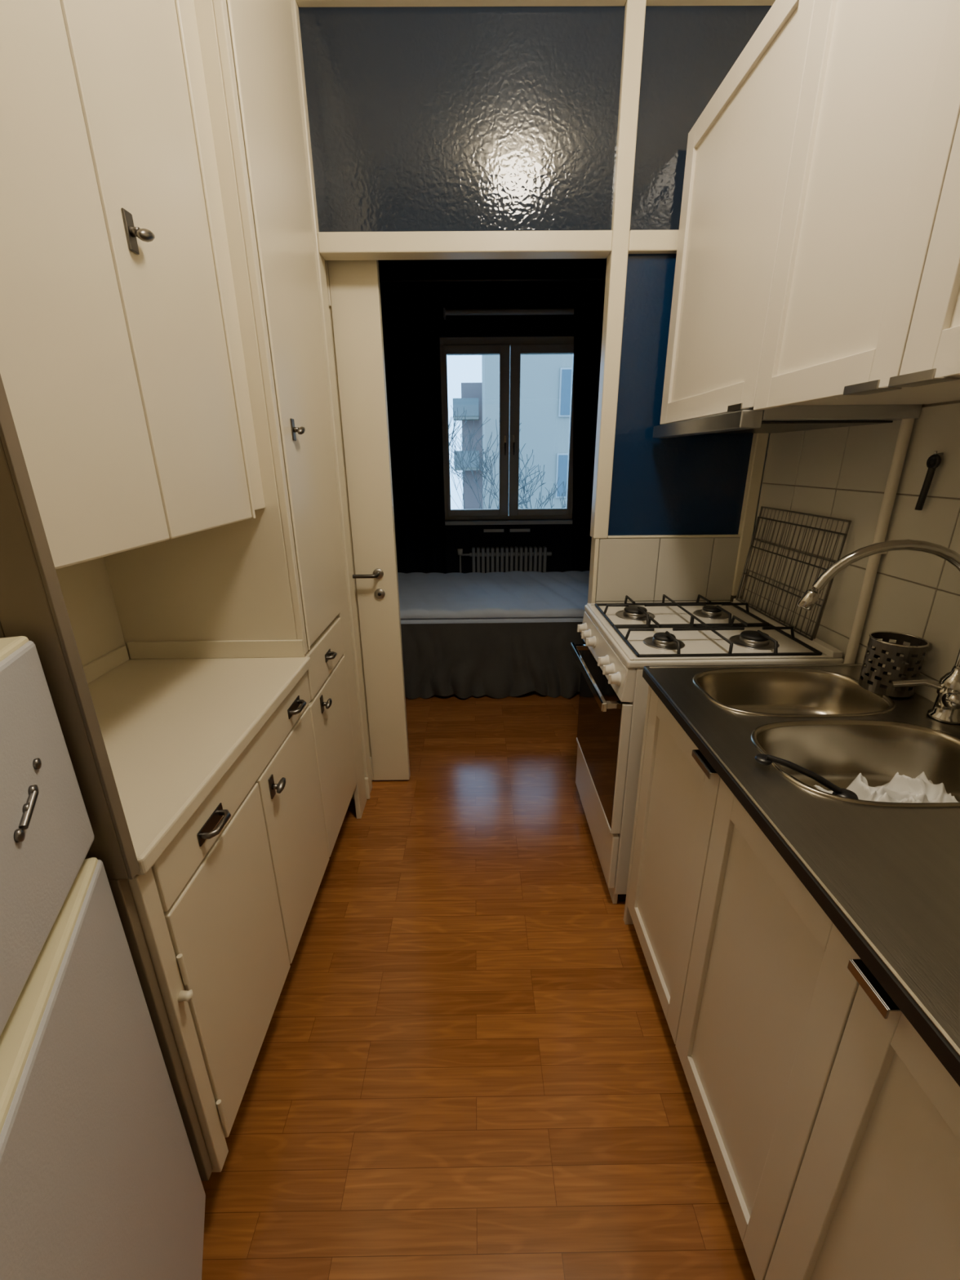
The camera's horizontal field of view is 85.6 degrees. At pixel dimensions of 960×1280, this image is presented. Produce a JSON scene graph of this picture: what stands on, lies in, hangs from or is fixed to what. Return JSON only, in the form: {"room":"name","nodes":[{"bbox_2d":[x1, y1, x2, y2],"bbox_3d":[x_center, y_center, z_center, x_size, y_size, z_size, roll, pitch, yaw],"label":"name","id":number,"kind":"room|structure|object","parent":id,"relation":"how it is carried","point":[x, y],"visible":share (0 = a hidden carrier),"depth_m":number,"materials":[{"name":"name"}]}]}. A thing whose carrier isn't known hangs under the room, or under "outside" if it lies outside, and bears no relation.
{"room":"kitchen","nodes":[
{"label":"kitchen","id":0,"kind":"room"},
{"bbox_2d":[378,264,448,519],"bbox_3d":[-1.059,-1.456,4.321,1.572,2.800,0.300,-1,19,0],"label":"wall window","id":1,"kind":"structure","parent":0,"point":[385,271],"depth_m":3.77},
{"bbox_2d":[443,336,573,519],"bbox_3d":[0.251,-1.669,4.178,1.050,1.363,0.136,-1,19,0],"label":"window","id":2,"kind":"structure","parent":1,"relation":"attached to","point":[526,340],"depth_m":4.11,"materials":[{"name":"paint"}]},
{"bbox_2d":[503,435,506,448],"bbox_3d":[0.202,-1.593,4.166,0.016,0.100,0.008,-1,19,0],"label":"plate","id":3,"kind":"object","parent":2,"relation":"attached to","point":[504,437],"depth_m":4.16,"materials":[{"name":"black metal"}]},
{"bbox_2d":[444,519,572,525],"bbox_3d":[0.242,-0.988,4.344,1.120,0.030,0.109,-1,19,0],"label":"sill","id":4,"kind":"structure","parent":1,"relation":"attached to","point":[514,522],"depth_m":4.29,"materials":[{"name":"paint"}]},
{"bbox_2d":[201,690,755,1279],"bbox_3d":[0.148,0.902,1.931,4.100,0.100,6.450,-1,19,0],"label":"floor","id":5,"kind":"structure","parent":0,"point":[468,1066],"depth_m":1.30,"materials":[{"name":"brown wood"}]},
{"bbox_2d":[0,635,205,1279],"bbox_3d":[-0.665,0.676,0.542,0.732,1.256,0.562,-1,19,0],"label":"refrigerator","id":6,"kind":"object","parent":5,"relation":"on","point":[100,1180],"visible":1,"depth_m":0.56,"materials":[{"name":"white metal"}]},
{"bbox_2d":[0,0,366,1180],"bbox_3d":[-0.764,-0.373,1.212,0.572,2.798,1.377,-1,19,0],"label":"tall cabinet","id":7,"kind":"object","parent":5,"relation":"on","point":[172,563],"visible":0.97,"depth_m":1.01,"materials":[{"name":"beige paint"}]},
{"bbox_2d":[88,657,311,875],"bbox_3d":[-0.767,0.200,1.134,0.552,0.032,0.815,-1,19,0],"label":"countertop","id":8,"kind":"structure","parent":7,"relation":"on","point":[171,730],"depth_m":1.13,"materials":[{"name":"white laminate"}]},
{"bbox_2d":[351,777,370,799],"bbox_3d":[-0.535,0.663,2.316,0.081,0.110,0.017,-1,19,0],"label":"trim","id":9,"kind":"structure","parent":5,"relation":"on","point":[366,780],"depth_m":2.31,"materials":[{"name":"white wood"}]},
{"bbox_2d":[327,260,409,780],"bbox_3d":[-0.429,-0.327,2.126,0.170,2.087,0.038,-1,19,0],"label":"door","id":10,"kind":"structure","parent":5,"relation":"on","point":[354,285],"depth_m":2.02,"materials":[{"name":"beige wood"}]},
{"bbox_2d":[352,572,379,578],"bbox_3d":[-0.470,-0.261,2.093,0.123,0.015,0.050,-1,19,0],"label":"lever","id":11,"kind":"object","parent":10,"relation":"attached to","point":[373,575],"visible":0.74,"depth_m":2.07,"materials":[{"name":"metal"}]},
{"bbox_2d":[373,568,383,578],"bbox_3d":[-0.417,-0.271,2.121,0.044,0.044,0.008,-1,19,0],"label":"rosette","id":12,"kind":"object","parent":10,"relation":"attached to","point":[377,570],"visible":0.8,"depth_m":2.12,"materials":[{"name":"silver metal"}]},
{"bbox_2d":[374,588,385,599],"bbox_3d":[-0.416,-0.191,2.149,0.044,0.044,0.008,-1,19,0],"label":"rosette","id":13,"kind":"object","parent":10,"relation":"attached to","point":[379,590],"visible":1,"depth_m":2.15,"materials":[{"name":"silver metal"}]},
{"bbox_2d":[369,756,373,780],"bbox_3d":[-0.747,0.605,2.447,0.484,0.122,0.038,-1,19,0],"label":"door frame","id":14,"kind":"structure","parent":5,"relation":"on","point":[371,762],"depth_m":2.43,"materials":[{"name":"white wood"}]},
{"bbox_2d":[328,306,371,756],"bbox_3d":[-0.755,-0.312,2.127,0.484,1.820,0.014,-1,19,0],"label":"panel","id":15,"kind":"object","parent":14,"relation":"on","point":[330,308],"visible":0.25,"depth_m":2.06,"materials":[{"name":"beige wood"}]},
{"bbox_2d":[397,570,589,699],"bbox_3d":[0.174,-0.100,3.776,2.120,0.577,1.266,-1,19,0],"label":"bed","id":16,"kind":"object","parent":5,"relation":"on","point":[498,635],"visible":0.59,"depth_m":3.25,"materials":[{"name":"fabric"}]},
{"bbox_2d":[457,546,551,573],"bbox_3d":[0.210,-0.430,4.475,0.792,0.740,0.080,-1,19,0],"label":"radiator","id":17,"kind":"object","parent":5,"relation":"on","point":[541,562],"visible":0.48,"depth_m":4.36,"materials":[{"name":"metal"}]},
{"bbox_2d":[569,594,844,903],"bbox_3d":[0.700,0.359,1.895,0.673,0.941,0.612,-1,19,0],"label":"gas stove","id":18,"kind":"object","parent":5,"relation":"on","point":[620,640],"visible":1,"depth_m":1.67,"materials":[{"name":"white metal"}]},
{"bbox_2d":[569,642,607,711],"bbox_3d":[0.369,0.113,1.806,0.016,0.030,0.548,-1,19,0],"label":"handle","id":19,"kind":"object","parent":18,"relation":"in","point":[597,693],"depth_m":1.73,"materials":[{"name":"silver metal"}]},
{"bbox_2d":[576,639,632,833],"bbox_3d":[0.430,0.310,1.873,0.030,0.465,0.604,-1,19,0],"label":"oven","id":20,"kind":"object","parent":18,"relation":"in","point":[604,740],"depth_m":1.71,"materials":[{"name":"white metal"}]},
{"bbox_2d":[584,598,844,668],"bbox_3d":[0.724,-0.041,1.756,0.618,0.043,0.612,-1,19,0],"label":"cooktop","id":21,"kind":"object","parent":18,"relation":"in","point":[632,649],"depth_m":1.62,"materials":[{"name":"white metal"}]},
{"bbox_2d":[735,515,847,640],"bbox_3d":[1.006,-0.225,1.722,0.040,0.315,0.475,-1,19,0],"label":"oven rack","id":22,"kind":"object","parent":18,"relation":"on","point":[808,564],"visible":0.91,"depth_m":1.69,"materials":[{"name":"silver metal"}]},
{"bbox_2d":[737,506,851,639],"bbox_3d":[1.021,-0.247,1.730,0.038,0.350,0.475,-1,19,0],"label":"oven rack","id":23,"kind":"object","parent":18,"relation":"on","point":[762,507],"visible":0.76,"depth_m":1.70,"materials":[{"name":"metal"}]},
{"bbox_2d":[623,685,959,1279],"bbox_3d":[0.759,0.787,0.779,0.602,0.866,1.674,-1,19,0],"label":"base cabinet","id":24,"kind":"object","parent":5,"relation":"on","point":[831,1126],"visible":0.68,"depth_m":0.83,"materials":[{"name":"white paint"}]},
{"bbox_2d":[642,663,959,1086],"bbox_3d":[0.757,0.419,0.659,0.603,0.164,1.673,-1,19,0],"label":"countertop","id":25,"kind":"structure","parent":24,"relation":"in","point":[886,875],"depth_m":0.86,"materials":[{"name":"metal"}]},
{"bbox_2d":[755,753,858,799],"bbox_3d":[0.587,0.251,0.933,0.170,0.068,0.040,7,21,21],"label":"dish brush","id":26,"kind":"object","parent":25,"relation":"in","point":[763,759],"visible":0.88,"depth_m":0.93,"materials":[{"name":"black plastic"}]},
{"bbox_2d":[796,539,959,724],"bbox_3d":[0.865,-0.022,1.101,0.357,0.381,0.108,8,21,22],"label":"faucet","id":27,"kind":"object","parent":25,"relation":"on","point":[946,707],"visible":1,"depth_m":1.08,"materials":[{"name":"silver metal"}]},
{"bbox_2d":[813,771,958,803],"bbox_3d":[0.803,0.308,0.987,0.244,0.075,0.173,-1,19,0],"label":"plastic bag","id":28,"kind":"object","parent":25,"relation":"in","point":[901,788],"visible":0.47,"depth_m":0.98,"materials":[{"name":"white plastic"}]},
{"bbox_2d":[857,631,929,697],"bbox_3d":[0.993,0.057,1.248,0.114,0.128,0.114,1,19,5],"label":"utensil holder","id":29,"kind":"object","parent":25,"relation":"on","point":[879,682],"visible":0.91,"depth_m":1.22,"materials":[{"name":"silver metal"}]},
{"bbox_2d":[377,257,606,264],"bbox_3d":[0.106,-2.344,2.634,3.900,0.029,2.325,-1,19,0],"label":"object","id":30,"kind":"structure","parent":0,"point":[511,260],"depth_m":3.69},
{"bbox_2d":[444,519,572,573],"bbox_3d":[0.245,-0.600,4.634,1.080,0.955,0.300,-1,19,0],"label":"wall","id":31,"kind":"structure","parent":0,"point":[557,538],"depth_m":4.39,"materials":[{"name":"black paint"}]},
{"bbox_2d":[484,528,529,532],"bbox_3d":[0.226,-0.921,4.356,0.390,0.025,0.012,-1,19,0],"label":"vent","id":32,"kind":"object","parent":31,"relation":"attached to","point":[485,530],"depth_m":4.35,"materials":[{"name":"grey metal"}]},
{"bbox_2d":[436,262,586,337],"bbox_3d":[0.227,-2.565,3.948,1.080,0.482,0.300,-1,19,0],"label":"wall window","id":33,"kind":"structure","parent":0,"point":[472,295],"depth_m":3.81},
{"bbox_2d":[443,307,573,319],"bbox_3d":[0.248,-2.400,3.805,1.030,0.060,0.080,-1,19,0],"label":"roller blind","id":34,"kind":"object","parent":33,"relation":"attached to","point":[570,310],"visible":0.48,"depth_m":3.77,"materials":[{"name":"paint"}]},
{"bbox_2d":[512,435,515,448],"bbox_3d":[0.272,-1.594,4.166,0.016,0.100,0.008,-1,19,0],"label":"handle","id":35,"kind":"object","parent":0,"point":[513,436],"depth_m":4.16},
{"bbox_2d":[570,262,606,570],"bbox_3d":[1.416,-1.484,4.337,1.278,2.800,0.300,-1,19,0],"label":"wall window","id":36,"kind":"structure","parent":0,"point":[593,269],"depth_m":3.76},
{"bbox_2d":[627,229,679,253],"bbox_3d":[0.761,-1.299,1.699,0.562,0.057,0.071,-1,19,0],"label":"trim","id":37,"kind":"structure","parent":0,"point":[641,242],"depth_m":1.67,"materials":[{"name":"white wood"}]},
{"bbox_2d":[595,537,746,601],"bbox_3d":[0.759,0.138,2.210,0.592,1.148,0.062,-1,19,0],"label":"wall","id":38,"kind":"structure","parent":0,"point":[732,597],"depth_m":2.07,"materials":[{"name":"tile"}]},
{"bbox_2d":[587,537,599,603],"bbox_3d":[0.454,0.143,2.203,0.016,1.149,0.070,-1,19,0],"label":"trim","id":39,"kind":"structure","parent":38,"relation":"attached to","point":[595,542],"depth_m":2.04,"materials":[{"name":"white wood"}]},
{"bbox_2d":[590,0,646,538],"bbox_3d":[0.454,-1.178,1.739,0.055,1.651,0.069,-1,19,0],"label":"trim","id":40,"kind":"structure","parent":38,"relation":"attached to","point":[635,10],"depth_m":1.69,"materials":[{"name":"white wood"}]},
{"bbox_2d":[595,537,739,603],"bbox_3d":[0.733,0.079,2.153,0.538,0.997,0.010,-1,19,0],"label":"tiles","id":41,"kind":"structure","parent":38,"relation":"attached to","point":[687,568],"depth_m":2.02,"materials":[{"name":"white tile"}]},
{"bbox_2d":[607,534,740,538],"bbox_3d":[0.743,-0.406,2.012,0.509,0.008,0.068,-1,19,0],"label":"trim","id":42,"kind":"structure","parent":38,"relation":"on","point":[658,535],"depth_m":1.98,"materials":[{"name":"white wood"}]},
{"bbox_2d":[608,253,753,535],"bbox_3d":[0.739,-0.839,1.855,0.509,0.914,0.010,-1,19,0],"label":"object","id":43,"kind":"structure","parent":38,"relation":"in","point":[693,484],"depth_m":1.90,"materials":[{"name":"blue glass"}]},
{"bbox_2d":[742,432,770,599],"bbox_3d":[1.126,-0.053,0.240,0.120,2.800,3.665,-1,19,0],"label":"wall","id":44,"kind":"structure","parent":0,"point":[762,482],"depth_m":1.93,"materials":[{"name":"paint"}]},
{"bbox_2d":[629,5,772,231],"bbox_3d":[0.758,-1.582,1.596,0.562,0.546,0.010,-1,19,0],"label":"window","id":45,"kind":"structure","parent":44,"relation":"in","point":[688,51],"depth_m":1.56,"materials":[{"name":"clear glass"}]},
{"bbox_2d":[645,0,775,5],"bbox_3d":[0.756,-1.901,1.488,0.562,0.126,0.073,-1,19,0],"label":"trim","id":46,"kind":"structure","parent":44,"relation":"attached to","point":[649,2],"depth_m":1.49,"materials":[{"name":"white wood"}]},
{"bbox_2d":[731,432,768,595],"bbox_3d":[1.016,-0.731,1.898,0.043,1.152,0.075,-1,19,0],"label":"trim","id":47,"kind":"structure","parent":44,"relation":"attached to","point":[759,443],"depth_m":1.94,"materials":[{"name":"beige wood"}]},
{"bbox_2d":[659,0,959,424],"bbox_3d":[0.838,-0.750,0.580,0.431,0.823,2.372,-1,19,0],"label":"upper cabinet","id":48,"kind":"object","parent":44,"relation":"attached to","point":[818,256],"visible":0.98,"depth_m":0.98,"materials":[{"name":"white paint"}]},
{"bbox_2d":[652,404,922,438],"bbox_3d":[0.828,-0.650,1.527,0.425,0.078,0.645,-1,19,0],"label":"range hood","id":49,"kind":"object","parent":48,"relation":"attached to","point":[807,417],"visible":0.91,"depth_m":1.25,"materials":[{"name":"metal"}]},
{"bbox_2d":[742,402,959,702],"bbox_3d":[1.059,0.054,0.700,0.008,0.797,2.701,-1,19,0],"label":"tiles","id":50,"kind":"structure","parent":44,"relation":"attached to","point":[860,457],"depth_m":1.39,"materials":[{"name":"white tile"}]},
{"bbox_2d":[915,450,943,510],"bbox_3d":[1.032,-0.366,1.191,0.027,0.131,0.027,17,26,42],"label":"bottle opener","id":51,"kind":"object","parent":50,"relation":"attached to","point":[934,460],"visible":1,"depth_m":1.19,"materials":[{"name":"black metal"}]},
{"bbox_2d":[745,400,959,681],"bbox_3d":[1.061,0.052,0.763,0.005,0.860,2.585,-1,19,0],"label":"grout","id":52,"kind":"object","parent":44,"relation":"attached to","point":[958,401],"visible":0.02,"depth_m":1.30,"materials":[{"name":"concrete"}]},
{"bbox_2d":[843,417,915,663],"bbox_3d":[1.037,0.185,1.492,0.029,1.528,0.036,-1,19,0],"label":"gas pipe","id":53,"kind":"object","parent":44,"relation":"attached to","point":[906,425],"visible":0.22,"depth_m":1.32,"materials":[{"name":"white metal"}]},
{"bbox_3d":[0.123,-1.836,0.976,4.100,0.100,6.450,-1,19,0],"label":"ceiling","id":54,"kind":"structure","parent":0,"visible":0},
{"bbox_2d":[296,0,626,7],"bbox_3d":[-0.052,-1.891,1.483,0.944,0.126,0.073,-1,19,0],"label":"trim","id":55,"kind":"structure","parent":54,"relation":"attached to","point":[301,3],"depth_m":1.49,"materials":[{"name":"white wood"}]},
{"label":"outside","id":56,"kind":"structure","parent":0,"visible":0},
{"bbox_3d":[-0.243,-1.773,34.064,80.000,0.200,54.500,-1,19,0],"label":"ground","id":57,"kind":"structure","parent":56,"visible":0},
{"bbox_2d":[461,382,483,509],"bbox_3d":[-0.291,-6.417,27.944,1.030,12.600,7.000,-1,19,0],"label":"facade","id":58,"kind":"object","parent":57,"relation":"on","point":[468,390],"visible":0.21,"depth_m":23.36,"materials":[{"name":"grey concrete"}]},
{"bbox_2d":[453,416,478,420],"bbox_3d":[-0.609,-9.699,22.666,1.100,0.120,0.800,-1,19,0],"label":"balcony slab","id":59,"kind":"object","parent":58,"relation":"attached to","point":[467,418],"visible":0.93,"depth_m":22.30,"materials":[{"name":"grey concrete"}]},
{"bbox_2d":[453,398,478,416],"bbox_3d":[-0.608,-9.947,22.129,1.100,0.700,0.050,-1,19,0],"label":"rail","id":60,"kind":"object","parent":59,"relation":"on","point":[471,405],"depth_m":22.10,"materials":[{"name":"blue glass"}]},
{"bbox_2d":[455,467,479,470],"bbox_3d":[-0.591,-7.717,23.357,1.100,0.120,0.800,-1,19,0],"label":"balcony slab","id":61,"kind":"object","parent":58,"relation":"attached to","point":[457,468],"visible":0.43,"depth_m":22.98,"materials":[{"name":"grey concrete"}]},
{"bbox_2d":[453,450,479,467],"bbox_3d":[-0.590,-7.964,22.821,1.100,0.700,0.050,-1,19,0],"label":"rail","id":62,"kind":"object","parent":61,"relation":"on","point":[465,456],"depth_m":22.79,"materials":[{"name":"grey metal"}]},
{"bbox_2d":[448,411,542,509],"bbox_3d":[-2.751,-2.048,11.760,7.599,15.067,7.206,5,20,16],"label":"bare tree","id":63,"kind":"object","parent":57,"relation":"on","point":[452,433],"visible":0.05,"depth_m":12.17,"materials":[{"name":"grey plant"}]},
{"bbox_2d":[448,404,567,509],"bbox_3d":[0.366,-1.239,15.274,9.643,11.169,4.805,15,25,38],"label":"bare tree","id":64,"kind":"object","parent":57,"relation":"on","point":[484,462],"visible":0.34,"depth_m":14.21,"materials":[{"name":"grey plant"}]},
{"bbox_2d":[481,354,572,509],"bbox_3d":[6.965,-7.052,19.855,13.650,19.000,6.000,-1,19,0],"label":"facade","id":65,"kind":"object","parent":57,"relation":"on","point":[542,430],"visible":0.08,"depth_m":16.68,"materials":[{"name":"grey concrete"}]},
{"bbox_2d":[555,453,568,497],"bbox_3d":[2.931,-5.435,17.146,0.810,1.400,0.100,-1,19,0],"label":"window","id":66,"kind":"structure","parent":65,"relation":"attached to","point":[557,454],"depth_m":17.08,"materials":[{"name":"blue glass"}]},
{"bbox_2d":[558,367,572,417],"bbox_3d":[2.910,-7.795,16.323,0.810,1.400,0.100,-1,19,0],"label":"window","id":67,"kind":"structure","parent":65,"relation":"attached to","point":[568,368],"depth_m":16.28,"materials":[{"name":"blue glass"}]},
{"bbox_3d":[-0.820,-0.621,1.920,0.479,2.800,0.060,-1,19,0],"label":"wall partition","id":68,"kind":"structure","parent":0,"visible":0},
{"bbox_2d":[324,260,331,306],"bbox_3d":[-0.764,-1.240,1.804,0.484,0.145,0.038,-1,19,0],"label":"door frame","id":69,"kind":"structure","parent":68,"relation":"in","point":[326,261],"depth_m":1.79,"materials":[{"name":"white wood"}]},
{"bbox_2d":[290,0,372,793],"bbox_3d":[-0.547,-0.623,1.918,0.068,2.800,0.077,-1,19,0],"label":"trim","id":70,"kind":"structure","parent":68,"relation":"attached to","point":[319,260],"depth_m":1.82,"materials":[{"name":"white wood"}]},
{"bbox_2d":[297,5,625,231],"bbox_3d":[-0.049,-1.573,1.591,0.944,0.546,0.010,-1,19,0],"label":"window","id":71,"kind":"structure","parent":68,"relation":"in","point":[421,118],"depth_m":1.58,"materials":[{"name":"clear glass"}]},
{"bbox_2d":[317,230,613,260],"bbox_3d":[-0.047,-1.290,1.694,0.944,0.057,0.071,-1,19,0],"label":"trim","id":72,"kind":"structure","parent":68,"relation":"attached to","point":[548,244],"depth_m":1.66,"materials":[{"name":"white wood"}]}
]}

